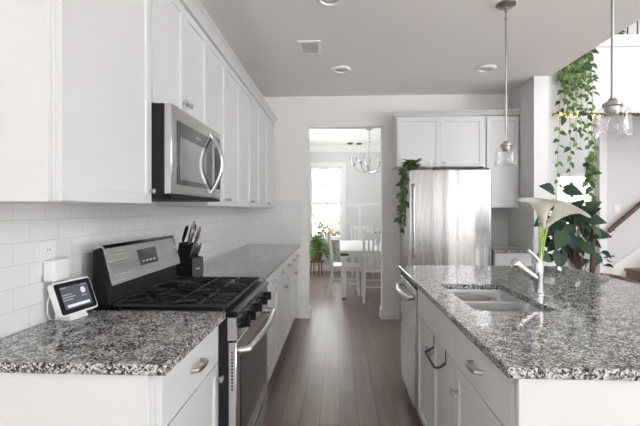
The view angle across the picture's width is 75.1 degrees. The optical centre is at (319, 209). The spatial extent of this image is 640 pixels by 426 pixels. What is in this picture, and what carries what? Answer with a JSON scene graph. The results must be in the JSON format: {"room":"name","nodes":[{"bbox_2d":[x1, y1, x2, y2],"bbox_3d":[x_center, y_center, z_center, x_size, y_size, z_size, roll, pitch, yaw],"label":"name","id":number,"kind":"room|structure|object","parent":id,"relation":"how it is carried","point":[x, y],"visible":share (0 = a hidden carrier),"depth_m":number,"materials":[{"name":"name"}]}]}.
{"room":"kitchen","nodes":[
{"label":"kitchen","id":0,"kind":"room"},
{"bbox_2d":[1,244,248,338],"bbox_3d":[-1.238,-0.032,-0.879,0.150,2.740,12.130,0,0,3],"label":"wall","id":1,"kind":"structure","parent":0,"point":[248,244],"depth_m":1.55,"materials":[{"name":"paint"}]},
{"bbox_2d":[39,240,55,275],"bbox_3d":[-1.037,0.180,1.585,0.009,0.129,0.086,0,0,3],"label":"outlet","id":2,"kind":"object","parent":1,"relation":"attached to","point":[47,249],"visible":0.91,"depth_m":1.57,"materials":[{"name":"white plastic"}]},
{"bbox_2d":[45,246,51,254],"bbox_3d":[-1.034,0.154,1.584,0.002,0.033,0.034,0,0,3],"label":"socket","id":3,"kind":"object","parent":2,"relation":"attached to","point":[48,249],"depth_m":1.58,"materials":[{"name":"grey plastic"}]},
{"bbox_2d":[43,258,70,319],"bbox_3d":[-1.006,0.305,1.659,0.046,0.234,0.221,0,0,3],"label":"power adapter","id":4,"kind":"object","parent":1,"relation":"attached to","point":[57,269],"visible":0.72,"depth_m":1.56,"materials":[{"name":"white plastic"}]},
{"bbox_2d":[0,0,157,203],"bbox_3d":[-0.879,-0.548,1.491,0.348,1.048,0.598,0,0,3],"label":"upper cabinet","id":5,"kind":"object","parent":1,"relation":"attached to","point":[76,75],"visible":1,"depth_m":1.28,"materials":[{"name":"white paint"}]},
{"bbox_2d":[0,202,249,338],"bbox_3d":[-0.972,0.156,3.171,0.008,0.536,4.015,0,0,3],"label":"backsplash","id":6,"kind":"structure","parent":1,"relation":"attached to","point":[77,229],"depth_m":1.75,"materials":[{"name":"white tile"}]},
{"bbox_2d":[152,0,206,125],"bbox_3d":[-0.848,-0.768,2.166,0.348,0.608,0.750,0,0,3],"label":"upper cabinet","id":7,"kind":"object","parent":1,"relation":"attached to","point":[179,45],"visible":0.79,"depth_m":2.10,"materials":[{"name":"white paint"}]},
{"bbox_2d":[152,103,223,201],"bbox_3d":[-0.783,-0.255,2.163,0.477,0.411,0.746,0,0,3],"label":"microwave","id":8,"kind":"object","parent":7,"relation":"attached to","point":[188,159],"visible":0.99,"depth_m":1.92,"materials":[{"name":"silver metal"}]},
{"bbox_2d":[157,38,239,206],"bbox_3d":[-0.811,-0.548,2.959,0.348,1.048,0.833,0,0,3],"label":"upper cabinet","id":9,"kind":"object","parent":1,"relation":"attached to","point":[223,85],"visible":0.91,"depth_m":2.94,"materials":[{"name":"white paint"}]},
{"bbox_2d":[228,81,259,207],"bbox_3d":[-0.773,-0.548,3.793,0.348,1.048,0.833,0,0,3],"label":"upper cabinet","id":10,"kind":"object","parent":1,"relation":"attached to","point":[249,108],"visible":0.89,"depth_m":3.74,"materials":[{"name":"white paint"}]},
{"bbox_2d":[258,107,273,207],"bbox_3d":[-0.732,-0.548,4.689,0.348,1.048,0.956,0,0,3],"label":"upper cabinet","id":11,"kind":"object","parent":1,"relation":"attached to","point":[266,125],"visible":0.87,"depth_m":4.62,"materials":[{"name":"white paint"}]},
{"bbox_2d":[179,0,277,122],"bbox_3d":[-0.664,-1.100,3.154,0.106,0.052,4.019,0,0,3],"label":"trim","id":12,"kind":"structure","parent":11,"relation":"attached to","point":[194,8],"depth_m":2.82,"materials":[{"name":"white paint"}]},
{"bbox_2d":[264,271,422,425],"bbox_3d":[2.948,1.398,0.965,8.600,0.120,16.600,0,0,3],"label":"floor","id":13,"kind":"structure","parent":0,"point":[339,365],"depth_m":3.53,"materials":[{"name":"brown wood"}]},
{"bbox_2d":[0,326,223,425],"bbox_3d":[-0.727,0.896,1.459,0.654,0.883,0.588,0,0,3],"label":"base cabinet","id":14,"kind":"object","parent":13,"relation":"on","point":[187,395],"visible":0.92,"depth_m":1.17,"materials":[{"name":"white paint"}]},
{"bbox_2d":[0,310,225,375],"bbox_3d":[-0.726,0.439,1.452,0.639,0.030,0.604,0,0,3],"label":"countertop","id":15,"kind":"structure","parent":14,"relation":"on","point":[99,342],"depth_m":1.33,"materials":[{"name":"stone"}]},
{"bbox_2d":[47,276,97,320],"bbox_3d":[-0.977,0.349,1.643,0.079,0.148,0.193,0,0,10],"label":"smart display","id":16,"kind":"object","parent":15,"relation":"on","point":[71,299],"visible":1,"depth_m":1.62,"materials":[{"name":"white plastic"}]},
{"bbox_2d":[92,235,275,425],"bbox_3d":[-0.605,0.745,2.134,0.698,1.186,0.760,0,0,3],"label":"gas range","id":17,"kind":"object","parent":13,"relation":"on","point":[141,275],"visible":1,"depth_m":1.94,"materials":[{"name":"silver metal"}]},
{"bbox_2d":[92,280,268,317],"bbox_3d":[-0.639,0.438,2.136,0.626,0.027,0.760,0,0,3],"label":"cooktop","id":18,"kind":"object","parent":17,"relation":"in","point":[244,301],"depth_m":1.91,"materials":[{"name":"black metal"}]},
{"bbox_2d":[265,269,278,384],"bbox_3d":[-0.657,0.896,2.976,0.654,0.883,0.905,0,0,3],"label":"base cabinet","id":19,"kind":"object","parent":13,"relation":"on","point":[272,333],"visible":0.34,"depth_m":3.20,"materials":[{"name":"white paint"}]},
{"bbox_2d":[177,244,300,281],"bbox_3d":[-0.616,0.439,3.837,0.639,0.030,2.632,0,0,3],"label":"countertop","id":20,"kind":"structure","parent":19,"relation":"on","point":[251,260],"depth_m":3.42,"materials":[{"name":"stone"}]},
{"bbox_2d":[176,242,202,275],"bbox_3d":[-0.860,0.316,2.707,0.173,0.215,0.100,0,0,27],"label":"knife block","id":21,"kind":"object","parent":20,"relation":"on","point":[188,266],"visible":0.81,"depth_m":2.66,"materials":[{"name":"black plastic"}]},
{"bbox_2d":[181,225,188,242],"bbox_3d":[-0.868,0.154,2.672,0.057,0.116,0.022,0,0,24],"label":"kitchen knife","id":22,"kind":"object","parent":21,"relation":"on","point":[186,227],"visible":1,"depth_m":2.66,"materials":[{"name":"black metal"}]},
{"bbox_2d":[188,228,194,245],"bbox_3d":[-0.822,0.173,2.658,0.056,0.112,0.024,0,0,23],"label":"kitchen knife","id":23,"kind":"object","parent":21,"relation":"on","point":[192,233],"visible":1,"depth_m":2.65,"materials":[{"name":"silver metal"}]},
{"bbox_2d":[187,221,195,242],"bbox_3d":[-0.833,0.145,2.693,0.069,0.144,0.024,0,0,24],"label":"kitchen knife","id":24,"kind":"object","parent":21,"relation":"on","point":[194,222],"visible":0.68,"depth_m":2.68,"materials":[{"name":"silver metal"}]},
{"bbox_2d":[190,243,194,256],"bbox_3d":[-0.811,0.256,2.648,0.043,0.086,0.017,0,0,23],"label":"kitchen knife","id":25,"kind":"object","parent":21,"relation":"in","point":[193,246],"visible":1,"depth_m":2.64,"materials":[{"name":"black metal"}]},
{"bbox_2d":[193,243,198,255],"bbox_3d":[-0.798,0.256,2.673,0.043,0.086,0.017,0,0,23],"label":"kitchen knife","id":26,"kind":"object","parent":21,"relation":"in","point":[196,246],"visible":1,"depth_m":2.67,"materials":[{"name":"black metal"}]},
{"bbox_2d":[194,226,200,244],"bbox_3d":[-0.798,0.168,2.706,0.060,0.121,0.024,0,0,23],"label":"kitchen knife","id":27,"kind":"object","parent":21,"relation":"on","point":[199,227],"visible":0.92,"depth_m":2.70,"materials":[{"name":"silver metal"}]},
{"bbox_2d":[196,243,201,255],"bbox_3d":[-0.786,0.256,2.698,0.043,0.086,0.017,0,0,23],"label":"kitchen knife","id":28,"kind":"object","parent":21,"relation":"in","point":[199,246],"visible":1,"depth_m":2.69,"materials":[{"name":"silver metal"}]},
{"bbox_2d":[277,256,291,357],"bbox_3d":[-0.615,0.896,3.881,0.654,0.883,0.903,0,0,3],"label":"base cabinet","id":29,"kind":"object","parent":13,"relation":"on","point":[284,271],"visible":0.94,"depth_m":3.83,"materials":[{"name":"white paint"}]},
{"bbox_2d":[291,250,299,325],"bbox_3d":[-0.575,0.896,4.747,0.654,0.883,0.826,0,0,3],"label":"base cabinet","id":30,"kind":"object","parent":13,"relation":"on","point":[294,257],"visible":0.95,"depth_m":4.70,"materials":[{"name":"white paint"}]},
{"bbox_2d":[310,260,323,276],"bbox_3d":[-0.071,1.183,8.432,0.320,0.311,0.320,0,0,3],"label":"plant stand","id":31,"kind":"object","parent":13,"relation":"on","point":[311,261],"visible":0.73,"depth_m":8.37,"materials":[{"name":"wood"}]},
{"bbox_2d":[310,252,322,260],"bbox_3d":[-0.071,0.943,8.432,0.270,0.170,0.270,0,0,3],"label":"pot","id":32,"kind":"object","parent":31,"relation":"on","point":[318,256],"depth_m":8.34,"materials":[{"name":"wicker"}]},
{"bbox_2d":[310,229,338,260],"bbox_3d":[-0.064,0.705,8.431,0.948,0.648,0.962,0,0,3],"label":"fern","id":33,"kind":"object","parent":31,"relation":"on","point":[316,244],"visible":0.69,"depth_m":8.32,"materials":[{"name":"plant"}]},
{"bbox_2d":[327,230,360,295],"bbox_3d":[0.376,0.840,6.690,0.535,1.004,0.460,0,0,3],"label":"dining chair","id":34,"kind":"object","parent":13,"relation":"on","point":[356,265],"visible":0.99,"depth_m":6.49,"materials":[{"name":"white paint"}]},
{"bbox_2d":[340,240,380,299],"bbox_3d":[0.874,0.971,7.167,1.055,0.735,2.060,0,0,3],"label":"dining table","id":35,"kind":"object","parent":13,"relation":"on","point":[349,248],"visible":0.58,"depth_m":6.20,"materials":[{"name":"white paint"}]},
{"bbox_3d":[0.968,0.520,7.063,0.120,0.165,0.118,0,0,3],"label":"vase","id":36,"kind":"object","parent":35,"relation":"on","visible":0},
{"bbox_2d":[367,227,380,233],"bbox_3d":[0.958,0.396,7.050,0.331,0.286,0.262,0,0,3],"label":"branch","id":37,"kind":"object","parent":36,"relation":"in","point":[371,228],"visible":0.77,"depth_m":6.98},
{"bbox_2d":[351,226,372,275],"bbox_3d":[0.868,0.840,8.622,0.460,1.004,0.535,0,0,3],"label":"dining chair","id":38,"kind":"object","parent":13,"relation":"on","point":[352,227],"visible":0.38,"depth_m":8.84,"materials":[{"name":"white paint"}]},
{"bbox_2d":[360,233,380,302],"bbox_3d":[0.841,0.840,6.185,0.460,1.004,0.535,0,0,3],"label":"dining chair","id":39,"kind":"object","parent":13,"relation":"on","point":[365,268],"visible":0.53,"depth_m":5.99,"materials":[{"name":"white paint"}]},
{"bbox_2d":[396,272,417,409],"bbox_3d":[0.872,0.899,2.847,0.681,0.878,0.608,0,0,3],"label":"dishwasher","id":40,"kind":"object","parent":13,"relation":"on","point":[408,291],"visible":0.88,"depth_m":2.72,"materials":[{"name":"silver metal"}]},
{"bbox_2d":[418,289,455,425],"bbox_3d":[0.869,0.896,2.126,0.639,0.883,0.823,0,0,3],"label":"base cabinet","id":41,"kind":"object","parent":13,"relation":"on","point":[436,405],"visible":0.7,"depth_m":2.10,"materials":[{"name":"white paint"}]},
{"bbox_2d":[424,335,445,368],"bbox_3d":[0.556,0.678,1.992,0.073,0.090,0.242,0,0,3],"label":"towel bar","id":42,"kind":"object","parent":41,"relation":"hanging from","point":[432,347],"visible":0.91,"depth_m":1.93,"materials":[{"name":"grey metal"}]},
{"bbox_2d":[398,265,639,380],"bbox_3d":[1.181,0.439,2.128,1.257,0.030,2.080,0,0,3],"label":"countertop","id":43,"kind":"structure","parent":41,"relation":"on","point":[588,328],"depth_m":1.61,"materials":[{"name":"stone"}]},
{"bbox_2d":[447,289,543,311],"bbox_3d":[0.841,0.548,2.061,0.376,0.185,0.681,0,0,3],"label":"sink","id":44,"kind":"object","parent":43,"relation":"in","point":[478,299],"visible":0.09,"depth_m":2.23,"materials":[{"name":"silver metal"}]},
{"bbox_2d":[510,249,544,294],"bbox_3d":[1.048,0.309,2.097,0.172,0.228,0.062,0,0,-5],"label":"faucet","id":45,"kind":"object","parent":43,"relation":"on","point":[537,275],"visible":1,"depth_m":2.08,"materials":[{"name":"silver metal"}]},
{"bbox_3d":[1.238,0.291,2.365,0.068,0.266,0.068,0,0,3],"label":"vase","id":46,"kind":"object","parent":43,"relation":"on","visible":0},
{"bbox_2d":[517,197,557,259],"bbox_3d":[1.191,0.166,2.287,0.219,0.475,0.171,0,0,3],"label":"calla lily","id":47,"kind":"object","parent":46,"relation":"in","point":[542,207],"visible":0.99,"depth_m":2.29,"materials":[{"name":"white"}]},
{"bbox_2d":[538,198,559,249],"bbox_3d":[1.300,0.168,2.362,0.144,0.472,0.185,0,0,3],"label":"calla lily","id":48,"kind":"object","parent":46,"relation":"in","point":[539,228],"visible":0.18,"depth_m":2.39,"materials":[{"name":"green plant"}]},
{"bbox_2d":[541,198,590,261],"bbox_3d":[1.362,0.170,2.315,0.247,0.468,0.172,0,0,3],"label":"calla lily","id":49,"kind":"object","parent":46,"relation":"in","point":[561,209],"visible":0.94,"depth_m":2.30,"materials":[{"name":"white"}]},
{"bbox_2d":[400,168,490,318],"bbox_3d":[1.384,0.447,4.671,0.865,1.782,0.721,0,0,3],"label":"refrigerator","id":50,"kind":"object","parent":13,"relation":"on","point":[448,217],"visible":0.52,"depth_m":4.39,"materials":[{"name":"silver metal"}]},
{"bbox_2d":[394,158,421,233],"bbox_3d":[0.970,-0.151,4.499,0.351,0.814,0.235,0,0,-42],"label":"pothos","id":51,"kind":"object","parent":50,"relation":"hanging from","point":[410,164],"visible":0.99,"depth_m":4.44,"materials":[{"name":"green plant"}]},
{"bbox_2d":[450,326,515,425],"bbox_3d":[0.833,0.896,1.421,0.648,0.883,0.585,0,0,3],"label":"base cabinet","id":52,"kind":"object","parent":13,"relation":"on","point":[484,395],"visible":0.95,"depth_m":1.42,"materials":[{"name":"white paint"}]},
{"bbox_2d":[516,379,639,425],"bbox_3d":[1.020,0.896,1.110,0.965,0.883,0.016,0,0,3],"label":"island end panel","id":53,"kind":"object","parent":52,"relation":"attached to","point":[539,402],"visible":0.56,"depth_m":1.12,"materials":[{"name":"white paint"}]},
{"bbox_2d":[491,252,531,265],"bbox_3d":[2.054,0.896,4.697,0.391,0.883,0.670,0,0,3],"label":"base cabinet","id":54,"kind":"object","parent":13,"relation":"on","point":[497,259],"visible":0.04,"depth_m":4.39,"materials":[{"name":"white paint"}]},
{"bbox_2d":[491,245,532,252],"bbox_3d":[2.047,0.439,4.704,0.406,0.030,0.656,0,0,3],"label":"countertop","id":55,"kind":"structure","parent":54,"relation":"on","point":[494,248],"depth_m":4.45,"materials":[{"name":"stone"}]},
{"bbox_2d":[534,183,614,272],"bbox_3d":[2.228,0.545,3.666,0.716,1.586,0.451,0,0,3],"label":"potted plant","id":56,"kind":"object","parent":13,"relation":"on","point":[563,235],"visible":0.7,"depth_m":3.61,"materials":[{"name":"green plant"}]},
{"bbox_2d":[600,273,639,283],"bbox_3d":[2.130,0.899,2.776,0.380,0.880,0.563,0,0,3],"label":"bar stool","id":57,"kind":"object","parent":13,"relation":"on","point":[604,274],"visible":0.11,"depth_m":2.94,"materials":[{"name":"brown wood"}]},
{"bbox_2d":[602,247,639,281],"bbox_3d":[4.865,0.436,5.551,2.200,1.805,0.819,0,0,3],"label":"staircase","id":58,"kind":"structure","parent":13,"relation":"on","point":[628,266],"depth_m":5.96,"materials":[{"name":"white wood"}]},
{"bbox_2d":[310,152,380,264],"bbox_3d":[0.882,-0.032,9.144,3.461,2.740,0.150,0,0,3],"label":"wall","id":59,"kind":"structure","parent":0,"point":[361,188],"depth_m":9.07,"materials":[{"name":"paint"}]},
{"bbox_2d":[310,162,346,240],"bbox_3d":[0.130,-0.184,9.119,0.940,1.715,0.150,0,0,3],"label":"window","id":60,"kind":"structure","parent":59,"relation":"in","point":[325,166],"depth_m":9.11,"materials":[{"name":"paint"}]},
{"bbox_2d":[310,265,362,270],"bbox_3d":[0.878,1.273,9.061,3.161,0.130,0.016,0,0,3],"label":"baseboard","id":61,"kind":"structure","parent":59,"relation":"attached to","point":[324,267],"depth_m":9.09,"materials":[{"name":"paint"}]},
{"bbox_2d":[310,145,380,151],"bbox_3d":[0.876,-1.332,9.024,3.161,0.140,0.090,0,0,3],"label":"trim","id":62,"kind":"structure","parent":59,"relation":"attached to","point":[313,148],"depth_m":9.02,"materials":[{"name":"paint"}]},
{"bbox_2d":[358,206,360,264],"bbox_3d":[1.493,0.563,9.035,1.310,1.290,0.012,0,0,3],"label":"trim","id":63,"kind":"structure","parent":59,"relation":"attached to","point":[359,207],"depth_m":9.06,"materials":[{"name":"paint"}]},
{"bbox_2d":[346,204,380,205],"bbox_3d":[1.512,-0.110,9.025,1.890,0.055,0.030,0,0,3],"label":"trim","id":64,"kind":"structure","parent":59,"relation":"attached to","point":[346,204],"depth_m":9.04,"materials":[{"name":"paint"}]},
{"bbox_2d":[264,94,507,318],"bbox_3d":[0.698,-0.032,5.168,3.461,2.740,0.130,0,0,3],"label":"wall","id":65,"kind":"structure","parent":0,"point":[296,116],"depth_m":5.12,"materials":[{"name":"paint"}]},
{"bbox_2d":[250,201,301,243],"bbox_3d":[-0.552,0.156,5.157,0.648,0.536,0.008,0,0,3],"label":"backsplash","id":66,"kind":"structure","parent":65,"relation":"attached to","point":[280,224],"depth_m":5.15,"materials":[{"name":"white tile"}]},
{"bbox_2d":[299,308,308,317],"bbox_3d":[-0.200,1.273,5.137,0.127,0.130,0.016,0,0,3],"label":"baseboard","id":67,"kind":"structure","parent":65,"relation":"attached to","point":[303,312],"depth_m":5.13,"materials":[{"name":"paint"}]},
{"bbox_2d":[382,308,398,319],"bbox_3d":[0.860,1.273,5.088,0.201,0.130,0.016,0,0,3],"label":"baseboard","id":68,"kind":"structure","parent":65,"relation":"attached to","point":[387,313],"depth_m":5.08,"materials":[{"name":"paint"}]},
{"bbox_2d":[393,116,483,169],"bbox_3d":[1.374,-0.782,4.892,0.985,0.580,0.358,0,0,3],"label":"upper cabinet","id":69,"kind":"object","parent":65,"relation":"attached to","point":[442,142],"visible":0.98,"depth_m":4.75,"materials":[{"name":"white paint"}]},
{"bbox_2d":[392,109,521,116],"bbox_3d":[1.545,-1.100,4.741,1.430,0.052,0.106,0,0,3],"label":"trim","id":70,"kind":"structure","parent":69,"relation":"attached to","point":[510,112],"depth_m":4.71,"materials":[{"name":"white paint"}]},
{"bbox_2d":[477,115,518,207],"bbox_3d":[2.064,-0.548,4.871,0.388,1.048,0.321,0,0,3],"label":"upper cabinet","id":71,"kind":"object","parent":65,"relation":"attached to","point":[504,166],"visible":0.75,"depth_m":4.72,"materials":[{"name":"white paint"}]},
{"bbox_2d":[491,208,507,244],"bbox_3d":[2.050,0.163,5.037,0.432,0.550,0.008,0,0,3],"label":"backsplash","id":72,"kind":"structure","parent":65,"relation":"attached to","point":[499,216],"depth_m":5.03,"materials":[{"name":"white tile"}]},
{"bbox_2d":[198,0,639,144],"bbox_3d":[0.521,-1.557,1.102,3.481,0.310,16.250,0,0,3],"label":"ceiling","id":73,"kind":"structure","parent":0,"point":[389,47],"depth_m":3.48,"materials":[{"name":"paint"}]},
{"bbox_2d":[297,40,321,54],"bbox_3d":[-0.086,-1.397,3.591,0.196,0.010,0.300,0,0,3],"label":"ceiling vent","id":74,"kind":"object","parent":73,"relation":"in","point":[309,47],"visible":1,"depth_m":3.58,"materials":[{"name":"white metal"}]},
{"bbox_2d":[316,0,343,6],"bbox_3d":[0.066,-1.393,2.752,0.196,0.018,0.196,0,0,3],"label":"recessed light","id":75,"kind":"object","parent":73,"relation":"in","point":[327,3],"visible":1,"depth_m":2.79,"materials":[{"name":"grey"}]},
{"bbox_2d":[331,66,350,72],"bbox_3d":[0.209,-1.393,4.139,0.196,0.018,0.196,0,0,3],"label":"recessed light","id":76,"kind":"object","parent":73,"relation":"in","point":[337,69],"visible":1,"depth_m":4.12,"materials":[{"name":"white"}]},
{"bbox_2d":[352,129,380,172],"bbox_3d":[0.844,-1.014,7.192,0.649,0.775,0.630,0,0,3],"label":"chandelier","id":77,"kind":"object","parent":73,"relation":"hanging from","point":[361,163],"visible":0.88,"depth_m":7.16,"materials":[{"name":"silver metal"}]},
{"bbox_2d":[475,65,496,72],"bbox_3d":[1.640,-1.393,4.110,0.196,0.018,0.196,0,0,3],"label":"recessed light","id":78,"kind":"object","parent":73,"relation":"in","point":[484,68],"visible":1,"depth_m":4.09,"materials":[{"name":"grey"}]},
{"bbox_2d":[495,0,516,151],"bbox_3d":[1.267,-0.852,2.835,0.152,1.099,0.152,0,0,3],"label":"pendant light","id":79,"kind":"object","parent":73,"relation":"hanging from","point":[504,5],"visible":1,"depth_m":2.83,"materials":[{"name":"silver metal"}]},
{"bbox_2d":[602,0,622,115],"bbox_3d":[1.227,-0.852,1.745,0.152,1.099,0.152,0,0,3],"label":"pendant light","id":80,"kind":"object","parent":73,"relation":"hanging from","point":[612,107],"visible":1,"depth_m":1.74,"materials":[{"name":"silver metal"}]},
{"bbox_2d":[508,76,548,265],"bbox_3d":[2.334,-0.032,4.692,0.150,2.740,0.670,0,0,3],"label":"wall","id":81,"kind":"structure","parent":0,"point":[532,96],"depth_m":4.36,"materials":[{"name":"paint"}]},
{"bbox_2d":[508,201,531,249],"bbox_3d":[2.256,0.163,4.716,0.008,0.550,0.630,0,0,3],"label":"backsplash","id":82,"kind":"structure","parent":81,"relation":"attached to","point":[519,219],"depth_m":4.67,"materials":[{"name":"white tile"}]},
{"bbox_2d":[558,133,593,271],"bbox_3d":[5.079,-0.137,8.225,5.010,2.950,0.100,0,0,3],"label":"wall","id":83,"kind":"structure","parent":0,"point":[578,159],"depth_m":8.18,"materials":[{"name":"paint"}]},
{"bbox_2d":[560,174,591,231],"bbox_3d":[4.883,-0.137,8.204,0.900,1.150,0.080,0,0,3],"label":"window","id":84,"kind":"structure","parent":83,"relation":"in","point":[589,198],"depth_m":8.16,"materials":[{"name":"paint"}]},
{"bbox_2d":[558,115,593,132],"bbox_3d":[5.047,-1.562,7.525,5.010,0.100,1.500,0,0,3],"label":"ceiling","id":85,"kind":"structure","parent":0,"point":[565,127],"depth_m":7.28,"materials":[{"name":"paint"}]},
{"bbox_2d":[549,47,639,265],"bbox_3d":[4.833,-0.317,5.048,4.810,3.310,0.130,0,0,3],"label":"wall","id":86,"kind":"structure","parent":0,"point":[626,59],"depth_m":5.05,"materials":[{"name":"paint"}]},
{"bbox_2d":[552,110,639,117],"bbox_3d":[3.377,-1.152,4.989,1.157,0.109,0.054,0,0,3],"label":"garland","id":87,"kind":"object","parent":86,"relation":"attached to","point":[625,113],"visible":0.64,"depth_m":4.99},
{"bbox_2d":[553,111,639,114],"bbox_3d":[5.034,-1.175,4.961,4.400,0.035,0.025,0,0,3],"label":"trim","id":88,"kind":"structure","parent":86,"relation":"attached to","point":[578,111],"depth_m":5.03,"materials":[{"name":"paint"}]},
{"bbox_2d":[597,34,639,46],"bbox_3d":[4.833,-2.042,5.045,4.810,0.140,0.195,0,0,3],"label":"trim","id":89,"kind":"structure","parent":86,"relation":"on","point":[626,40],"depth_m":5.00,"materials":[{"name":"paint"}]},
{"bbox_2d":[553,30,626,203],"bbox_3d":[3.232,-1.233,5.033,0.942,2.416,0.397,0,0,3],"label":"pothos","id":90,"kind":"object","parent":89,"relation":"on","point":[585,66],"visible":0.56,"depth_m":4.92,"materials":[{"name":"plant"}]},
{"bbox_2d":[594,115,639,273],"bbox_3d":[5.661,-0.137,6.011,3.244,2.950,0.130,0,0,3],"label":"wall","id":91,"kind":"structure","parent":0,"point":[623,133],"depth_m":6.01,"materials":[{"name":"paint"}]},
{"bbox_2d":[599,115,606,273],"bbox_3d":[4.086,-0.137,6.008,0.102,2.950,0.020,0,0,3],"label":"trim","id":92,"kind":"structure","parent":91,"relation":"attached to","point":[603,119],"depth_m":6.00,"materials":[{"name":"paint"}]},
{"bbox_2d":[615,205,620,212],"bbox_3d":[4.297,-0.013,6.003,0.084,0.124,0.010,0,0,3],"label":"light switch","id":93,"kind":"object","parent":91,"relation":"attached to","point":[617,207],"visible":1,"depth_m":6.00,"materials":[{"name":"white plastic"}]},
{"bbox_2d":[607,202,639,232],"bbox_3d":[4.638,-0.158,5.927,1.094,0.974,0.133,0,0,3],"label":"handrail","id":94,"kind":"object","parent":91,"relation":"attached to","point":[636,207],"visible":1,"depth_m":5.88,"materials":[{"name":"brown wood"}]},
{"bbox_2d":[618,20,639,33],"bbox_3d":[5.010,-2.952,6.726,5.010,2.420,0.100,0,0,3],"label":"wall","id":95,"kind":"structure","parent":0,"point":[632,29],"depth_m":6.67,"materials":[{"name":"paint"}]},
{"label":"outside","id":96,"kind":"structure","parent":0,"visible":0},
{"bbox_3d":[1.138,1.688,24.674,28.000,0.100,30.600,0,0,3],"label":"ground","id":97,"kind":"structure","parent":96,"visible":0},
{"bbox_2d":[313,205,339,236],"bbox_3d":[0.420,0.752,11.183,1.610,1.779,1.230,0,0,-13],"label":"tree","id":98,"kind":"object","parent":97,"relation":"on","point":[333,230],"visible":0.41,"depth_m":11.16,"materials":[{"name":"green plant"}]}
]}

